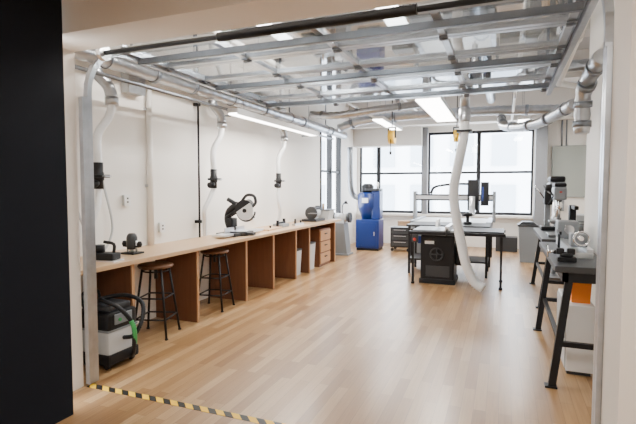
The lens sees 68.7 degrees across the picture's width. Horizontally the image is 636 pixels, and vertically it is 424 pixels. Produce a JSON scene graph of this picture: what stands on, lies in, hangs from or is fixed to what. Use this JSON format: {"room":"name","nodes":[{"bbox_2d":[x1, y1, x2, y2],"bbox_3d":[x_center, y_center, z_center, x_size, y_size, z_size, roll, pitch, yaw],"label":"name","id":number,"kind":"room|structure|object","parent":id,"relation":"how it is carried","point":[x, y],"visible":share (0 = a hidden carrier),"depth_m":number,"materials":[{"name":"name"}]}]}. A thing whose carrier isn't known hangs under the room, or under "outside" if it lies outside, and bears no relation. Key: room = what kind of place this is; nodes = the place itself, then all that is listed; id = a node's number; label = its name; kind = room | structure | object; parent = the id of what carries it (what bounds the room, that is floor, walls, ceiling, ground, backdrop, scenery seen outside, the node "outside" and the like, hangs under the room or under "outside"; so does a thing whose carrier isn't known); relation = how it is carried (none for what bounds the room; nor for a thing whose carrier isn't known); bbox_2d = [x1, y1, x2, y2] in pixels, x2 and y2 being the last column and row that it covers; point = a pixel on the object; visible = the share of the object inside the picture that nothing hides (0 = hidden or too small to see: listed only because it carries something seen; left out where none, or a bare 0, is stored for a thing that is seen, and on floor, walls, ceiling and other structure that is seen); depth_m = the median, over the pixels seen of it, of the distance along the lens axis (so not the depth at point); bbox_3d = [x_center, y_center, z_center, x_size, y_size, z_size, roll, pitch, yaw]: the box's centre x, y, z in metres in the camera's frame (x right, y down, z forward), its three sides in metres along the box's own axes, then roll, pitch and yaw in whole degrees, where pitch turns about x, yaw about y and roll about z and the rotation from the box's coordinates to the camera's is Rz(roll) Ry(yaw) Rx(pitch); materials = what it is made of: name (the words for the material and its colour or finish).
{"room":"woodworking workshop","nodes":[
{"label":"woodworking workshop","id":0,"kind":"room"},
{"bbox_2d":[0,0,73,423],"bbox_3d":[-2.485,0.092,1.443,0.120,2.860,3.830,1,3,22],"label":"wall","id":1,"kind":"structure","parent":0,"point":[36,380],"depth_m":2.96,"materials":[{"name":"black paint"}]},
{"bbox_2d":[75,32,356,312],"bbox_3d":[-0.800,-0.829,8.843,0.150,3.900,10.500,1,3,22],"label":"wall","id":2,"kind":"structure","parent":0,"point":[247,152],"depth_m":6.32,"materials":[{"name":"white paint"}]},
{"bbox_2d":[79,184,113,249],"bbox_3d":[-2.314,-0.266,4.735,0.060,1.387,0.527,1,3,25],"label":"cable","id":3,"kind":"object","parent":2,"relation":"hanging from","point":[104,189],"visible":0.14,"depth_m":4.93,"materials":[{"name":"grey plastic"}]},
{"bbox_2d":[122,194,130,205],"bbox_3d":[-2.151,-0.132,5.215,0.047,0.130,0.090,1,3,22],"label":"wall socket","id":4,"kind":"object","parent":2,"relation":"attached to","point":[126,198],"visible":1,"depth_m":5.19,"materials":[{"name":"grey plastic"}]},
{"bbox_2d":[121,44,145,95],"bbox_3d":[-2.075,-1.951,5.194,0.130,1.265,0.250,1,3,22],"label":"junction box","id":5,"kind":"object","parent":2,"relation":"attached to","point":[126,88],"visible":0.52,"depth_m":5.15,"materials":[{"name":"grey plastic"}]},
{"bbox_2d":[143,80,154,245],"bbox_3d":[-2.001,-0.650,5.526,0.075,2.100,0.090,1,3,22],"label":"conduit","id":6,"kind":"object","parent":2,"relation":"attached to","point":[149,138],"visible":0.77,"depth_m":5.50,"materials":[{"name":"white metal"}]},
{"bbox_2d":[158,222,164,232],"bbox_3d":[-1.940,0.189,5.763,0.047,0.130,0.090,1,3,22],"label":"wall socket","id":7,"kind":"object","parent":2,"relation":"attached to","point":[161,225],"visible":1,"depth_m":5.73,"materials":[{"name":"grey plastic"}]},
{"bbox_2d":[75,65,333,139],"bbox_3d":[-1.156,-1.448,7.130,0.429,0.040,7.080,1,3,22],"label":"conduit","id":8,"kind":"object","parent":2,"relation":"attached to","point":[77,67],"visible":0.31,"depth_m":5.02,"materials":[{"name":"metal"}]},
{"bbox_2d":[137,238,355,323],"bbox_3d":[-0.761,1.065,8.822,0.015,0.120,10.300,1,3,22],"label":"baseboard","id":9,"kind":"structure","parent":2,"relation":"attached to","point":[152,315],"depth_m":5.71,"materials":[{"name":"white paint"}]},
{"bbox_2d":[320,132,340,212],"bbox_3d":[0.277,-0.896,11.455,0.120,2.250,1.450,1,3,22],"label":"window","id":10,"kind":"structure","parent":2,"relation":"in","point":[328,171],"depth_m":11.46,"materials":[{"name":"black metal"}]},
{"bbox_2d":[56,242,592,423],"bbox_3d":[1.355,1.319,5.783,6.500,0.060,14.800,1,3,22],"label":"floor","id":11,"kind":"structure","parent":0,"point":[351,339],"depth_m":4.37,"materials":[{"name":"brown wood"}]},
{"bbox_2d":[81,289,145,369],"bbox_3d":[-1.875,1.044,4.221,0.581,0.658,0.386,1,3,22],"label":"shop vacuum","id":12,"kind":"object","parent":11,"relation":"on","point":[117,330],"visible":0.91,"depth_m":4.11,"materials":[{"name":"grey plastic"}]},
{"bbox_2d":[96,265,134,305],"bbox_3d":[-2.076,0.923,4.636,0.615,0.855,0.035,1,3,22],"label":"panel","id":13,"kind":"object","parent":11,"relation":"on","point":[122,279],"visible":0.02,"depth_m":4.56,"materials":[{"name":"brown wood"}]},
{"bbox_2d":[136,261,180,340],"bbox_3d":[-1.752,0.942,5.039,0.404,0.774,0.404,0,3,5],"label":"stool","id":14,"kind":"object","parent":11,"relation":"on","point":[155,265],"visible":0.93,"depth_m":4.96,"materials":[{"name":"brown wood"}]},
{"bbox_2d":[155,251,199,322],"bbox_3d":[-1.647,0.865,5.715,0.615,0.855,0.300,1,3,22],"label":"panel","id":15,"kind":"object","parent":11,"relation":"on","point":[185,269],"visible":0.6,"depth_m":5.54,"materials":[{"name":"brown wood"}]},
{"bbox_2d":[80,219,340,275],"bbox_3d":[-1.077,0.340,7.087,0.680,0.045,6.880,1,3,22],"label":"countertop","id":16,"kind":"structure","parent":15,"relation":"on","point":[179,247],"depth_m":5.55,"materials":[{"name":"brown wood"}]},
{"bbox_2d":[96,240,123,262],"bbox_3d":[-2.024,0.365,4.405,0.300,0.195,0.160,1,3,10],"label":"power tool","id":17,"kind":"object","parent":16,"relation":"on","point":[102,255],"visible":0.84,"depth_m":4.36,"materials":[{"name":"black plastic"}]},
{"bbox_2d":[120,233,143,254],"bbox_3d":[-1.947,0.330,4.868,0.256,0.215,0.160,1,3,22],"label":"router","id":18,"kind":"object","parent":16,"relation":"on","point":[131,242],"visible":0.96,"depth_m":4.82,"materials":[{"name":"black metal"}]},
{"bbox_2d":[193,103,201,237],"bbox_3d":[-1.655,-0.567,6.395,0.080,1.840,0.060,1,3,22],"label":"rod","id":19,"kind":"object","parent":16,"relation":"on","point":[197,105],"visible":0.93,"depth_m":6.38,"materials":[{"name":"black metal"}]},
{"bbox_2d":[212,193,263,237],"bbox_3d":[-1.104,0.031,6.747,0.558,0.608,1.100,1,3,22],"label":"saw","id":20,"kind":"object","parent":16,"relation":"on","point":[243,208],"visible":1,"depth_m":6.64,"materials":[{"name":"black metal"}]},
{"bbox_2d":[261,226,281,230],"bbox_3d":[-0.784,0.256,7.656,0.200,0.060,0.600,1,3,16],"label":"board","id":21,"kind":"object","parent":16,"relation":"on","point":[270,228],"visible":0.92,"depth_m":7.58,"materials":[{"name":"brown wood"}]},
{"bbox_2d":[273,218,288,227],"bbox_3d":[-0.646,0.190,8.136,0.200,0.140,0.300,1,3,22],"label":"clamp","id":22,"kind":"object","parent":16,"relation":"on","point":[283,223],"visible":0.85,"depth_m":8.05,"materials":[{"name":"grey metal"}]},
{"bbox_2d":[292,219,303,225],"bbox_3d":[-0.368,0.177,8.563,0.070,0.120,0.400,1,3,22],"label":"plane","id":23,"kind":"object","parent":16,"relation":"on","point":[301,222],"visible":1,"depth_m":8.43,"materials":[{"name":"silver metal"}]},
{"bbox_2d":[302,206,324,221],"bbox_3d":[-0.087,0.032,9.532,0.320,0.305,0.620,1,3,22],"label":"disc sander","id":24,"kind":"object","parent":16,"relation":"on","point":[312,214],"visible":0.98,"depth_m":9.40,"materials":[{"name":"black"}]},
{"bbox_2d":[319,204,334,219],"bbox_3d":[0.112,-0.013,10.033,0.440,0.340,0.340,1,3,22],"label":"spindle sander","id":25,"kind":"object","parent":16,"relation":"on","point":[327,214],"visible":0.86,"depth_m":9.88,"materials":[{"name":"grey plastic"}]},
{"bbox_2d":[87,384,283,423],"bbox_3d":[-0.203,1.433,3.101,3.530,0.002,0.060,1,3,22],"label":"tape","id":26,"kind":"object","parent":11,"relation":"on","point":[100,387],"visible":1,"depth_m":3.40,"materials":[{"name":"plastic"}]},
{"bbox_2d":[199,248,234,311],"bbox_3d":[-1.363,0.882,6.152,0.404,0.774,0.404,1,3,13],"label":"stool","id":27,"kind":"object","parent":11,"relation":"on","point":[214,251],"visible":0.91,"depth_m":6.06,"materials":[{"name":"brown wood"}]},
{"bbox_2d":[209,241,247,300],"bbox_3d":[-1.232,0.808,6.754,0.615,0.855,0.300,1,3,22],"label":"panel","id":28,"kind":"object","parent":11,"relation":"on","point":[237,258],"visible":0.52,"depth_m":6.58,"materials":[{"name":"brown wood"}]},
{"bbox_2d":[247,235,274,288],"bbox_3d":[-0.925,0.767,7.524,0.615,0.855,0.300,1,3,22],"label":"panel","id":29,"kind":"object","parent":11,"relation":"on","point":[260,251],"visible":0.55,"depth_m":7.35,"materials":[{"name":"brown wood"}]},
{"bbox_2d":[274,230,296,278],"bbox_3d":[-0.660,0.731,8.190,0.615,0.855,0.035,1,3,22],"label":"panel","id":30,"kind":"object","parent":11,"relation":"on","point":[285,244],"visible":0.54,"depth_m":8.13,"materials":[{"name":"brown wood"}]},
{"bbox_2d":[297,248,301,274],"bbox_3d":[-0.535,0.904,8.454,0.420,0.480,0.300,1,3,22],"label":"storage bin","id":31,"kind":"object","parent":11,"relation":"on","point":[299,250],"visible":0.24,"depth_m":8.43,"materials":[{"name":"grey plastic"}]},
{"bbox_2d":[297,228,309,272],"bbox_3d":[-0.438,0.701,8.746,0.615,0.855,0.035,1,3,22],"label":"panel","id":32,"kind":"object","parent":11,"relation":"on","point":[303,235],"visible":0.46,"depth_m":8.65,"materials":[{"name":"brown wood"}]},
{"bbox_2d":[310,241,315,269],"bbox_3d":[-0.287,0.846,9.074,0.420,0.530,0.300,1,3,22],"label":"storage bin","id":33,"kind":"object","parent":11,"relation":"on","point":[312,243],"visible":0.35,"depth_m":9.02,"materials":[{"name":"grey plastic"}]},
{"bbox_2d":[310,227,329,266],"bbox_3d":[-0.075,0.707,9.607,0.535,0.750,0.600,1,3,22],"label":"drawer unit","id":34,"kind":"object","parent":11,"relation":"on","point":[321,235],"visible":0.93,"depth_m":9.33,"materials":[{"name":"brown wood"}]},
{"bbox_2d":[315,222,334,261],"bbox_3d":[0.079,0.630,10.045,0.615,0.855,0.035,1,3,22],"label":"panel","id":35,"kind":"object","parent":11,"relation":"on","point":[331,225],"visible":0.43,"depth_m":9.94,"materials":[{"name":"brown wood"}]},
{"bbox_2d":[333,201,352,255],"bbox_3d":[0.547,0.370,11.012,0.480,1.270,0.400,1,3,22],"label":"grinder","id":36,"kind":"object","parent":11,"relation":"on","point":[342,239],"visible":0.84,"depth_m":10.88,"materials":[{"name":"grey metal"}]},
{"bbox_2d":[347,147,383,250],"bbox_3d":[1.206,-0.344,11.864,0.833,2.603,0.580,1,3,22],"label":"collector","id":37,"kind":"object","parent":11,"relation":"on","point":[369,228],"visible":1,"depth_m":11.68,"materials":[{"name":"blue metal"}]},
{"bbox_2d":[390,226,407,251],"bbox_3d":[2.100,0.669,11.686,0.480,0.600,0.470,1,3,22],"label":"rolling cart","id":38,"kind":"object","parent":11,"relation":"on","point":[398,235],"visible":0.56,"depth_m":11.49,"materials":[{"name":"grey metal"}]},
{"bbox_2d":[406,221,490,277],"bbox_3d":[2.450,0.675,8.707,1.450,0.910,0.800,1,3,22],"label":"table","id":39,"kind":"object","parent":11,"relation":"on","point":[417,256],"visible":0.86,"depth_m":8.57,"materials":[{"name":"grey metal"}]},
{"bbox_2d":[410,253,488,263],"bbox_3d":[2.450,0.865,8.717,1.390,0.030,0.720,1,3,22],"label":"shelf","id":40,"kind":"object","parent":39,"relation":"attached to","point":[417,256],"depth_m":8.58,"materials":[{"name":"grey metal"}]},
{"bbox_2d":[461,213,473,224],"bbox_3d":[2.748,0.122,8.514,0.230,0.215,0.080,-1,3,-13],"label":"cordless drill","id":41,"kind":"object","parent":39,"relation":"on","point":[467,215],"visible":1,"depth_m":8.48,"materials":[{"name":"black plastic"}]},
{"bbox_2d":[410,180,495,267],"bbox_3d":[2.924,0.180,10.076,1.720,1.750,1.760,1,3,22],"label":"router","id":42,"kind":"object","parent":11,"relation":"on","point":[473,197],"visible":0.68,"depth_m":9.78,"materials":[{"name":"metal"}]},
{"bbox_2d":[408,218,505,289],"bbox_3d":[2.309,0.654,7.714,1.480,1.060,0.924,1,3,22],"label":"saw","id":43,"kind":"object","parent":11,"relation":"on","point":[440,259],"visible":0.93,"depth_m":7.62,"materials":[{"name":"black metal"}]},
{"bbox_2d":[495,236,517,251],"bbox_3d":[4.715,0.794,11.637,0.508,0.356,0.408,1,3,22],"label":"crate","id":44,"kind":"object","parent":11,"relation":"on","point":[510,243],"visible":0.85,"depth_m":11.44,"materials":[{"name":"grey plastic"}]},
{"bbox_2d":[517,221,538,262],"bbox_3d":[4.495,0.631,9.991,0.400,0.860,0.440,1,3,22],"label":"trash can","id":45,"kind":"object","parent":11,"relation":"on","point":[527,236],"visible":0.99,"depth_m":9.81,"materials":[{"name":"grey plastic"}]},
{"bbox_2d":[529,228,568,307],"bbox_3d":[3.607,0.777,6.791,0.860,0.926,1.810,1,3,22],"label":"stand","id":46,"kind":"object","parent":11,"relation":"on","point":[542,237],"visible":0.28,"depth_m":6.93,"materials":[{"name":"black metal"}]},
{"bbox_2d":[535,184,554,230],"bbox_3d":[3.576,-0.078,7.355,0.308,0.720,0.300,1,3,22],"label":"mortiser","id":47,"kind":"object","parent":46,"relation":"on","point":[547,197],"visible":0.85,"depth_m":7.26,"materials":[{"name":"black metal"}]},
{"bbox_2d":[546,183,566,236],"bbox_3d":[3.320,-0.032,6.414,0.287,0.730,0.480,1,3,22],"label":"press","id":48,"kind":"object","parent":46,"relation":"on","point":[559,190],"visible":0.8,"depth_m":6.29,"materials":[{"name":"metal"}]},
{"bbox_2d":[568,205,583,230],"bbox_3d":[3.857,0.101,7.005,0.320,0.400,0.560,1,3,22],"label":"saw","id":49,"kind":"object","parent":46,"relation":"on","point":[572,209],"visible":0.44,"depth_m":7.12,"materials":[{"name":"black metal"}]},
{"bbox_2d":[576,214,583,227],"bbox_3d":[4.937,0.597,8.393,0.700,1.100,0.635,1,3,22],"label":"base cabinet","id":50,"kind":"object","parent":46,"relation":"on","point":[579,217],"visible":0.02,"depth_m":8.19,"materials":[{"name":"grey plastic"}]},
{"bbox_2d":[543,176,565,280],"bbox_3d":[4.095,0.275,8.057,0.389,1.780,0.650,1,3,22],"label":"press","id":51,"kind":"object","parent":11,"relation":"on","point":[553,179],"visible":0.3,"depth_m":7.91,"materials":[{"name":"metal"}]},
{"bbox_2d":[533,242,596,388],"bbox_3d":[2.372,0.876,4.405,0.510,0.986,1.760,1,3,22],"label":"stand","id":52,"kind":"object","parent":11,"relation":"on","point":[583,270],"visible":0.51,"depth_m":3.70,"materials":[{"name":"black metal"}]},
{"bbox_2d":[547,245,576,262],"bbox_3d":[2.028,0.346,3.877,0.220,0.130,0.100,1,3,22],"label":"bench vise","id":53,"kind":"object","parent":52,"relation":"on","point":[567,256],"visible":1,"depth_m":3.83,"materials":[{"name":"black metal"}]},
{"bbox_2d":[555,220,593,258],"bbox_3d":[2.486,0.243,4.579,0.232,0.260,1.210,1,3,22],"label":"sander","id":54,"kind":"object","parent":52,"relation":"on","point":[578,240],"visible":0.94,"depth_m":4.24,"materials":[{"name":"silver metal"}]},
{"bbox_2d":[556,288,594,376],"bbox_3d":[2.330,1.072,4.249,0.235,0.600,0.700,1,3,22],"label":"base cabinet","id":55,"kind":"object","parent":11,"relation":"on","point":[580,322],"visible":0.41,"depth_m":3.93,"materials":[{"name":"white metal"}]},
{"bbox_2d":[570,283,591,303],"bbox_3d":[2.314,0.670,4.126,0.170,0.215,0.290,1,3,22],"label":"bin","id":56,"kind":"object","parent":55,"relation":"on","point":[581,292],"visible":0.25,"depth_m":4.00,"materials":[{"name":"orange plastic"}]},
{"bbox_3d":[2.345,0.708,12.577,0.448,0.426,0.408,1,3,16],"label":"cardboard box","id":57,"kind":"object","parent":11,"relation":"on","visible":0},
{"bbox_2d":[397,220,409,225],"bbox_3d":[2.345,0.365,12.558,0.368,0.256,0.328,0,3,5],"label":"cardboard box","id":58,"kind":"object","parent":57,"relation":"on","point":[400,222],"visible":0.37,"depth_m":12.40,"materials":[{"name":"beige cardboard"}]},
{"bbox_2d":[61,0,635,423],"bbox_3d":[0.121,-0.494,2.647,6.450,3.900,0.350,1,3,22],"label":"wall","id":59,"kind":"structure","parent":0,"point":[86,24],"depth_m":2.65,"materials":[{"name":"beige paint"}]},
{"bbox_2d":[221,0,589,87],"bbox_3d":[2.085,-2.754,7.400,6.500,0.100,10.850,1,3,22],"label":"ceiling","id":60,"kind":"structure","parent":0,"point":[585,43],"depth_m":7.27,"materials":[{"name":"paint"}]},
{"bbox_2d":[74,29,346,138],"bbox_3d":[-0.868,-2.163,7.774,0.202,1.121,8.200,1,3,22],"label":"duct","id":61,"kind":"object","parent":60,"relation":"hanging from","point":[154,76],"visible":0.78,"depth_m":5.98,"materials":[{"name":"metal"}]},
{"bbox_2d":[88,64,118,221],"bbox_3d":[-2.138,-0.492,4.603,0.211,1.879,0.362,1,3,22],"label":"hose","id":62,"kind":"object","parent":61,"relation":"hanging from","point":[111,100],"visible":0.64,"depth_m":4.57,"materials":[{"name":"plastic"}]},
{"bbox_2d":[202,100,226,235],"bbox_3d":[-1.420,-0.600,6.391,0.207,1.856,0.445,2,4,35],"label":"hose","id":63,"kind":"object","parent":61,"relation":"hanging from","point":[221,121],"visible":0.99,"depth_m":6.38,"materials":[{"name":"plastic"}]},
{"bbox_2d":[274,120,287,221],"bbox_3d":[-0.661,-0.702,8.308,0.211,1.859,0.314,1,3,22],"label":"hose","id":64,"kind":"object","parent":61,"relation":"hanging from","point":[284,137],"visible":0.87,"depth_m":8.25,"materials":[{"name":"plastic"}]},
{"bbox_2d":[309,101,419,119],"bbox_3d":[0.864,-1.928,8.800,2.096,0.350,0.278,0,3,7],"label":"duct","id":65,"kind":"object","parent":61,"relation":"attached to","point":[398,106],"visible":0.98,"depth_m":8.69,"materials":[{"name":"metal"}]},
{"bbox_2d":[227,40,318,135],"bbox_3d":[-0.579,-2.009,7.236,0.160,1.370,2.800,1,3,22],"label":"ceiling light","id":66,"kind":"object","parent":60,"relation":"hanging from","point":[236,112],"visible":0.94,"depth_m":6.76,"materials":[{"name":"white plastic"}]},
{"bbox_2d":[229,113,315,135],"bbox_3d":[-0.579,-1.336,7.272,0.130,0.015,2.770,1,3,22],"label":"diffuser","id":67,"kind":"object","parent":66,"relation":"attached to","point":[248,116],"depth_m":6.95,"materials":[{"name":"white plastic"}]},
{"bbox_2d":[257,22,301,40],"bbox_3d":[-0.566,-2.232,4.685,0.200,0.650,1.700,1,3,22],"label":"ceiling light","id":68,"kind":"object","parent":60,"relation":"hanging from","point":[291,35],"visible":0.07,"depth_m":5.12,"materials":[{"name":"white plastic"}]},
{"bbox_2d":[212,31,385,116],"bbox_3d":[0.246,-2.311,7.807,0.050,0.830,9.300,1,3,22],"label":"pipe","id":69,"kind":"object","parent":60,"relation":"hanging from","point":[236,42],"visible":0.36,"depth_m":5.97,"materials":[{"name":"white metal"}]},
{"bbox_2d":[306,63,449,92],"bbox_3d":[0.864,-2.045,7.144,2.258,0.264,0.176,1,3,22],"label":"duct","id":70,"kind":"object","parent":69,"relation":"attached to","point":[328,87],"visible":0.23,"depth_m":7.29,"materials":[{"name":"metal"}]},
{"bbox_2d":[78,0,614,423],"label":"garage door","id":71,"kind":"structure","parent":60,"relation":"hanging from","point":[574,15],"depth_m":3.71,"materials":[{"name":"metal"}]},
{"bbox_2d":[308,17,417,110],"bbox_3d":[0.896,-2.446,7.540,0.050,0.530,9.300,1,3,22],"label":"pipe","id":72,"kind":"object","parent":60,"relation":"hanging from","point":[325,29],"visible":0.06,"depth_m":6.72,"materials":[{"name":"silver metal"}]},
{"bbox_2d":[231,29,436,54],"bbox_3d":[0.217,-2.075,5.740,2.778,0.254,0.328,0,3,8],"label":"duct","id":73,"kind":"object","parent":72,"relation":"attached to","point":[436,29],"visible":0.08,"depth_m":5.71,"materials":[{"name":"metal"}]},
{"bbox_2d":[372,116,402,129],"bbox_3d":[1.620,-2.429,10.648,0.250,0.900,2.000,1,3,22],"label":"ceiling light","id":74,"kind":"object","parent":60,"relation":"hanging from","point":[382,120],"visible":0.79,"depth_m":10.21,"materials":[{"name":"white plastic"}]},
{"bbox_2d":[374,4,402,9],"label":"ceiling light","id":75,"kind":"object","parent":60,"relation":"hanging from","point":[401,4],"depth_m":4.68,"materials":[{"name":"white plastic"}]},
{"bbox_2d":[387,100,395,154],"bbox_3d":[1.486,-1.977,9.322,0.160,1.660,0.285,1,3,22],"label":"reel","id":76,"kind":"object","parent":60,"relation":"hanging from","point":[391,136],"visible":0.88,"depth_m":9.26,"materials":[{"name":"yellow plastic"}]},
{"bbox_2d":[383,16,411,25],"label":"ceiling light","id":77,"kind":"object","parent":60,"relation":"hanging from","point":[397,21],"depth_m":5.08,"materials":[{"name":"white plastic"}]},
{"bbox_2d":[415,61,456,121],"bbox_3d":[2.158,-2.267,8.287,0.400,0.970,2.600,1,3,22],"label":"ceiling light","id":78,"kind":"object","parent":60,"relation":"hanging from","point":[437,108],"visible":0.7,"depth_m":7.93,"materials":[{"name":"white plastic"}]},
{"bbox_2d":[416,98,455,121],"bbox_3d":[2.158,-1.793,8.312,0.370,0.015,2.570,1,3,22],"label":"diffuser","id":79,"kind":"object","parent":78,"relation":"attached to","point":[438,109],"depth_m":8.01,"materials":[{"name":"white plastic"}]},
{"bbox_2d":[453,95,458,151],"bbox_3d":[3.137,-2.115,10.489,0.160,1.510,0.285,1,3,22],"label":"reel","id":80,"kind":"object","parent":60,"relation":"hanging from","point":[455,134],"visible":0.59,"depth_m":10.41,"materials":[{"name":"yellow plastic"}]},
{"bbox_2d":[511,0,530,120],"bbox_3d":[2.876,-2.226,6.710,0.050,0.880,9.200,1,3,22],"label":"pipe","id":81,"kind":"object","parent":60,"relation":"hanging from","point":[526,2],"visible":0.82,"depth_m":5.24,"materials":[{"name":"white metal"}]},
{"bbox_2d":[337,104,559,131],"bbox_3d":[2.579,-1.998,9.858,4.575,0.395,0.220,1,3,22],"label":"duct","id":82,"kind":"object","parent":81,"relation":"attached to","point":[526,109],"visible":0.74,"depth_m":9.55,"materials":[{"name":"metal"}]},
{"bbox_2d":[517,91,529,122],"bbox_3d":[4.564,-2.413,10.338,0.250,0.900,1.200,1,3,22],"label":"ceiling light","id":83,"kind":"object","parent":60,"relation":"hanging from","point":[519,119],"visible":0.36,"depth_m":9.84,"materials":[{"name":"white plastic"}]},
{"bbox_2d":[556,0,591,88],"bbox_3d":[2.535,-1.998,4.388,0.260,1.085,3.032,1,3,22],"label":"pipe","id":84,"kind":"object","parent":60,"relation":"hanging from","point":[560,83],"visible":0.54,"depth_m":5.18,"materials":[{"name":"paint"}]},
{"bbox_2d":[357,119,586,243],"bbox_3d":[4.031,-1.025,12.458,6.150,3.900,0.200,1,3,22],"label":"wall","id":85,"kind":"structure","parent":0,"point":[554,129],"depth_m":12.00,"materials":[{"name":"white paint"}]},
{"bbox_2d":[360,147,378,191],"bbox_3d":[1.490,-1.099,13.456,0.550,2.220,0.080,1,3,22],"label":"window","id":86,"kind":"structure","parent":85,"relation":"in","point":[361,149],"depth_m":13.47,"materials":[{"name":"black metal"}]},
{"bbox_2d":[353,127,422,147],"bbox_3d":[1.944,-2.062,12.921,1.890,0.480,0.380,1,3,22],"label":"roller blind","id":87,"kind":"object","parent":85,"relation":"attached to","point":[409,136],"depth_m":12.77,"materials":[{"name":"fabric"}]},
{"bbox_2d":[378,146,422,212],"bbox_3d":[2.336,-1.081,13.120,1.270,2.220,0.080,1,3,22],"label":"window","id":88,"kind":"structure","parent":85,"relation":"in","point":[380,173],"depth_m":13.21,"materials":[{"name":"black"}]},
{"bbox_2d":[422,127,427,213],"bbox_3d":[2.925,-1.119,12.705,0.130,2.340,0.150,1,3,22],"label":"trim","id":89,"kind":"structure","parent":85,"relation":"attached to","point":[425,130],"depth_m":12.64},
{"bbox_2d":[357,212,532,218],"bbox_3d":[3.296,0.088,12.606,4.580,0.060,0.180,1,3,22],"label":"trim","id":90,"kind":"structure","parent":85,"relation":"attached to","point":[358,213],"depth_m":12.45,"materials":[{"name":"white paint"}]},
{"bbox_2d":[383,239,518,248],"bbox_3d":[3.310,0.853,12.731,4.655,0.120,0.015,1,3,22],"label":"baseboard","id":91,"kind":"structure","parent":85,"relation":"attached to","point":[469,244],"depth_m":12.38,"materials":[{"name":"white paint"}]},
{"bbox_2d":[428,131,478,214],"bbox_3d":[3.655,-1.053,12.595,1.310,2.220,0.080,1,3,22],"label":"window","id":92,"kind":"structure","parent":85,"relation":"in","point":[474,132],"depth_m":12.66,"materials":[{"name":"black"}]},
{"bbox_2d":[533,125,547,251],"bbox_3d":[5.522,-0.626,11.562,0.260,3.200,0.400,1,3,22],"label":"trim","id":93,"kind":"structure","parent":85,"relation":"attached to","point":[541,134],"depth_m":11.37,"materials":[{"name":"white paint"}]},
{"bbox_2d":[551,120,586,210],"bbox_3d":[6.314,-1.465,11.341,1.080,2.900,0.140,1,3,22],"label":"electrical panel","id":94,"kind":"object","parent":85,"relation":"attached to","point":[569,162],"visible":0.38,"depth_m":11.42,"materials":[{"name":"grey metal"}]},
{"bbox_2d":[496,98,574,131],"bbox_3d":[2.746,-1.279,6.091,0.240,0.425,2.681,0,3,6],"label":"duct","id":95,"kind":"object","parent":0,"point":[566,108],"visible":0.98,"depth_m":5.74,"materials":[{"name":"metal"}]},
{"bbox_2d":[584,0,614,305],"bbox_3d":[4.431,-0.717,6.764,1.490,3.900,10.500,1,3,22],"label":"wall","id":96,"kind":"structure","parent":0,"point":[596,22],"depth_m":4.76,"materials":[{"name":"white paint"}]},
{"bbox_2d":[238,0,590,71],"bbox_3d":[1.655,-2.450,6.402,6.150,0.400,0.350,1,3,22],"label":"trim","id":97,"kind":"structure","parent":96,"relation":"attached to","point":[533,35],"depth_m":6.40,"materials":[{"name":"paint"}]},
{"bbox_2d":[302,49,589,99],"bbox_3d":[2.579,-2.550,8.723,6.150,0.450,0.350,1,3,22],"label":"trim","id":98,"kind":"structure","parent":96,"relation":"attached to","point":[580,54],"depth_m":8.74,"materials":[{"name":"paint"}]},
{"bbox_2d":[349,87,575,129],"bbox_3d":[3.772,-2.588,11.722,6.150,0.700,0.400,1,3,22],"label":"trim","id":99,"kind":"structure","parent":96,"relation":"attached to","point":[559,95],"depth_m":11.38,"materials":[{"name":"paint"}]},
{"bbox_2d":[469,5,495,102],"bbox_3d":[2.439,-2.372,6.822,0.220,0.220,8.300,1,3,22],"label":"duct","id":100,"kind":"object","parent":96,"relation":"attached to","point":[490,97],"visible":0.26,"depth_m":5.99,"materials":[{"name":"metal"}]},
{"bbox_2d":[463,59,588,78],"bbox_3d":[3.115,-2.041,6.688,2.043,0.235,0.216,1,3,18],"label":"duct","id":101,"kind":"object","parent":96,"relation":"attached to","point":[576,65],"visible":0.24,"depth_m":6.70,"materials":[{"name":"metal"}]},
{"bbox_2d":[449,79,485,291],"bbox_3d":[2.260,-0.393,7.009,0.561,3.173,0.263,1,3,22],"label":"hose","id":102,"kind":"object","parent":101,"relation":"hanging from","point":[464,110],"visible":0.99,"depth_m":7.00,"materials":[{"name":"plastic"}]},
{"bbox_2d":[572,48,602,133],"bbox_3d":[2.476,-1.062,4.223,0.174,0.629,0.791,1,3,17],"label":"duct","id":103,"kind":"object","parent":96,"relation":"attached to","point":[587,83],"visible":0.9,"depth_m":4.40,"materials":[{"name":"metal"}]},
{"label":"outside","id":104,"kind":"structure","parent":0,"visible":0},
{"bbox_2d":[322,130,533,215],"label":"window","id":105,"kind":"structure","parent":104,"point":[508,151],"depth_m":25.10,"materials":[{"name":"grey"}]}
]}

